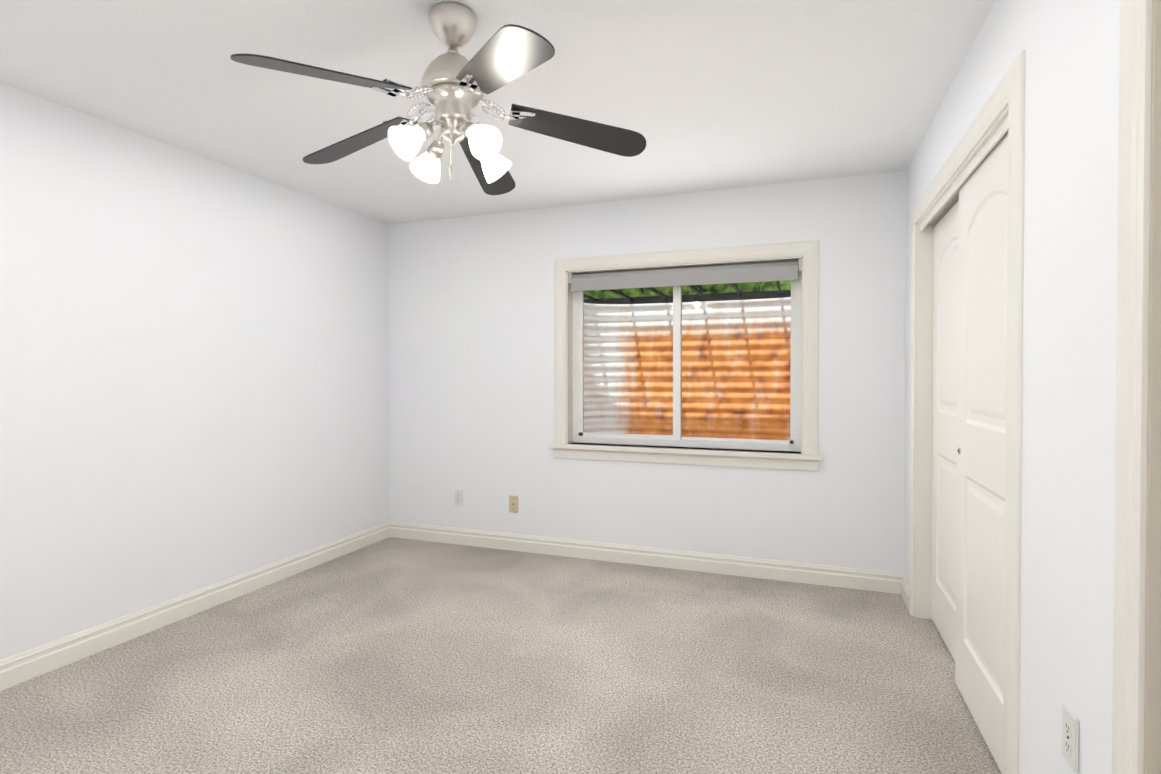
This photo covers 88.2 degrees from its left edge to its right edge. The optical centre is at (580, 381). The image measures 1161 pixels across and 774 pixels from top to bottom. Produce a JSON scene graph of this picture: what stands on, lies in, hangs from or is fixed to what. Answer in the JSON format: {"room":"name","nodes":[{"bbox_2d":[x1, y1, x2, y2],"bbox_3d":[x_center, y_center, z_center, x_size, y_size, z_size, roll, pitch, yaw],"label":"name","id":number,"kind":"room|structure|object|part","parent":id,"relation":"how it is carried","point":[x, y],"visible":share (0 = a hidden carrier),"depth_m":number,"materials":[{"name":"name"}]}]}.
{"room":"empty bedroom","nodes":[
{"label":"empty bedroom","id":0,"kind":"room"},
{"bbox_2d":[0,83,388,659],"bbox_3d":[-2.330,0.016,2.589,0.120,2.440,5.010,0,1,20],"label":"wall","id":1,"kind":"structure","parent":0,"point":[194,372],"depth_m":3.03,"materials":[{"name":"paint"}]},
{"bbox_2d":[0,521,391,690],"bbox_3d":[-2.287,1.178,2.518,0.018,0.118,4.640,0,1,20],"label":"baseboard","id":2,"kind":"structure","parent":1,"relation":"attached to","point":[24,666],"depth_m":3.02,"materials":[{"name":"paint"}]},
{"bbox_2d":[0,0,995,223],"bbox_3d":[-0.550,-1.246,1.923,3.910,0.100,5.010,0,1,20],"label":"ceiling","id":3,"kind":"structure","parent":0,"point":[705,95],"depth_m":2.42,"materials":[{"name":"white paint"}]},
{"bbox_2d":[231,1,645,194],"bbox_3d":[-0.449,-0.920,1.987,1.223,0.553,1.247,0,1,20],"label":"fan","id":4,"kind":"object","parent":3,"relation":"hanging from","point":[454,87],"visible":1,"depth_m":1.90,"materials":[{"name":"silver metal"}]},
{"bbox_3d":[-0.698,-0.850,1.657,0.274,0.103,0.456,0,1,20],"label":"blade","id":5,"kind":"part","parent":4,"relation":"part of","materials":[{"name":"grey wood"}]},
{"bbox_3d":[-0.793,-0.855,2.140,0.470,0.103,0.153,0,1,20],"label":"blade","id":6,"kind":"part","parent":4,"relation":"part of","materials":[{"name":"grey wood"}]},
{"bbox_3d":[-0.542,-0.742,1.849,0.103,0.113,0.115,0,1,20],"label":"lamp shade","id":7,"kind":"part","parent":4,"relation":"part of","materials":[{"name":"white glass"}]},
{"bbox_3d":[-0.524,-0.756,1.856,0.045,0.048,0.049,0,1,20],"label":"bulb","id":8,"kind":"part","parent":4,"relation":"part of","materials":[{"name":"white glass"}]},
{"bbox_3d":[-0.527,-0.745,2.086,0.115,0.113,0.103,0,1,20],"label":"lamp shade","id":9,"kind":"part","parent":4,"relation":"part of","materials":[{"name":"white glass"}]},
{"bbox_3d":[-0.483,-0.797,1.901,0.068,0.079,0.098,0,1,20],"label":"light arm","id":10,"kind":"part","parent":4,"relation":"part of"},
{"bbox_3d":[-0.475,-0.799,2.027,0.098,0.079,0.068,0,1,20],"label":"light arm","id":11,"kind":"part","parent":4,"relation":"part of"},
{"bbox_3d":[-0.423,-0.744,1.958,0.060,0.200,0.082,0,1,20],"label":"pull chain","id":12,"kind":"part","parent":4,"relation":"part of","materials":[{"name":"silver metal"}]},
{"bbox_3d":[-0.416,-0.985,1.958,0.204,0.423,0.204,0,1,20],"label":"motor","id":13,"kind":"part","parent":4,"relation":"part of","materials":[{"name":"silver metal"}]},
{"bbox_3d":[-0.357,-0.797,1.892,0.098,0.079,0.068,0,1,20],"label":"light arm","id":14,"kind":"part","parent":4,"relation":"part of"},
{"bbox_3d":[-0.312,-0.756,1.853,0.049,0.048,0.045,0,1,20],"label":"bulb","id":15,"kind":"part","parent":4,"relation":"part of","materials":[{"name":"white glass"}]},
{"bbox_3d":[-0.305,-0.742,1.835,0.115,0.113,0.103,0,1,20],"label":"lamp shade","id":16,"kind":"part","parent":4,"relation":"part of","materials":[{"name":"white glass"}]},
{"bbox_3d":[-0.370,-0.858,2.371,0.210,0.103,0.473,0,1,20],"label":"blade","id":17,"kind":"part","parent":4,"relation":"part of","materials":[{"name":"grey wood"}]},
{"bbox_3d":[-0.290,-0.744,2.071,0.103,0.113,0.115,0,1,20],"label":"lamp shade","id":18,"kind":"part","parent":4,"relation":"part of","materials":[{"name":"white glass"}]},
{"bbox_3d":[-0.217,-0.849,1.601,0.405,0.103,0.373,0,1,20],"label":"blade","id":19,"kind":"part","parent":4,"relation":"part of","materials":[{"name":"grey wood"}]},
{"bbox_3d":[-0.014,-0.854,2.039,0.441,0.103,0.321,0,1,20],"label":"blade","id":20,"kind":"part","parent":4,"relation":"part of","materials":[{"name":"grey wood"}]},
{"bbox_2d":[0,537,1001,773],"bbox_3d":[-0.550,1.294,1.954,3.910,0.100,5.010,0,1,20],"label":"floor","id":21,"kind":"structure","parent":0,"point":[391,655],"depth_m":2.46,"materials":[{"name":"carpet"}]},
{"bbox_2d":[388,171,905,572],"bbox_3d":[0.323,-0.003,4.153,3.790,2.440,0.250,0,1,20],"label":"wall","id":22,"kind":"structure","parent":0,"point":[471,357],"depth_m":4.02,"materials":[{"name":"paint"}]},
{"bbox_2d":[454,490,462,505],"bbox_3d":[-0.911,0.869,4.476,0.072,0.118,0.010,0,1,20],"label":"outlet","id":23,"kind":"object","parent":22,"relation":"attached to","point":[458,497],"visible":1,"depth_m":4.47,"materials":[{"name":"white plastic"}]},
{"bbox_2d":[509,495,517,511],"bbox_3d":[-0.483,0.881,4.320,0.072,0.118,0.010,0,1,20],"label":"outlet","id":24,"kind":"object","parent":22,"relation":"attached to","point":[513,503],"visible":1,"depth_m":4.32,"materials":[{"name":"beige plastic"}]},
{"bbox_2d":[392,521,907,600],"bbox_3d":[0.197,1.160,4.070,3.560,0.118,0.018,0,1,20],"label":"baseboard","id":25,"kind":"structure","parent":22,"relation":"attached to","point":[835,576],"depth_m":3.92,"materials":[{"name":"paint"}]},
{"bbox_2d":[550,240,821,470],"bbox_3d":[0.637,-0.162,3.933,1.762,1.386,0.145,0,1,20],"label":"window frame","id":26,"kind":"structure","parent":22,"relation":"attached to","point":[808,457],"depth_m":3.86,"materials":[{"name":"paint"}]},
{"bbox_2d":[799,259,801,271],"bbox_3d":[1.354,-0.719,3.688,0.017,0.073,0.050,0,1,20],"label":"bracket","id":27,"kind":"object","parent":26,"relation":"attached to","point":[800,266],"depth_m":3.66,"materials":[{"name":"white plastic"}]},
{"bbox_2d":[573,272,801,451],"bbox_3d":[0.672,-0.163,4.029,1.528,1.193,0.060,0,1,20],"label":"window","id":28,"kind":"structure","parent":22,"relation":"in","point":[678,439],"depth_m":4.01,"materials":[{"name":"plastic"}]},
{"bbox_2d":[570,261,798,291],"bbox_3d":[0.642,-0.688,3.940,1.492,0.122,0.074,0,1,20],"label":"window blind","id":29,"kind":"object","parent":28,"relation":"attached to","point":[753,272],"visible":0.88,"depth_m":3.89,"materials":[{"name":"fabric"}]},
{"bbox_2d":[584,280,790,439],"bbox_3d":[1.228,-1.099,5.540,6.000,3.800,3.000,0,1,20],"label":"window well","id":30,"kind":"object","parent":22,"relation":"attached to","point":[646,391],"depth_m":4.92,"materials":[{"name":"corrugated galvanized metal"},{"name":"rusty orange-brown metal"}]},
{"bbox_2d":[904,0,1119,773],"bbox_3d":[1.170,0.032,1.241,0.200,2.440,4.640,0,1,20],"label":"wall","id":31,"kind":"structure","parent":0,"point":[1071,48],"depth_m":1.39,"materials":[{"name":"paint"}]},
{"bbox_2d":[909,50,1024,773],"bbox_3d":[1.544,0.163,2.408,0.138,2.150,1.675,0,1,20],"label":"door frame","id":32,"kind":"structure","parent":31,"relation":"attached to","point":[967,256],"depth_m":2.18,"materials":[{"name":"paint"}]},
{"bbox_3d":[1.702,0.217,2.730,0.036,2.010,0.754,0,1,20],"label":"door","id":33,"kind":"part","parent":32,"relation":"part of","materials":[{"name":"paint"}]},
{"bbox_3d":[1.418,0.225,2.075,0.036,2.010,0.754,0,1,20],"label":"door","id":34,"kind":"part","parent":32,"relation":"part of","materials":[{"name":"paint"}]},
{"bbox_2d":[1062,704,1078,773],"bbox_3d":[1.088,0.791,1.331,0.010,0.118,0.072,0,1,20],"label":"outlet","id":35,"kind":"object","parent":31,"relation":"attached to","point":[1070,737],"visible":1,"depth_m":1.32,"materials":[{"name":"white plastic"}]},
{"bbox_2d":[1112,0,1160,773],"bbox_3d":[0.911,0.189,0.677,0.138,2.140,0.940,0,1,20],"label":"door frame","id":36,"kind":"structure","parent":31,"relation":"attached to","point":[1136,731],"depth_m":1.05,"materials":[{"name":"paint"}]}
]}

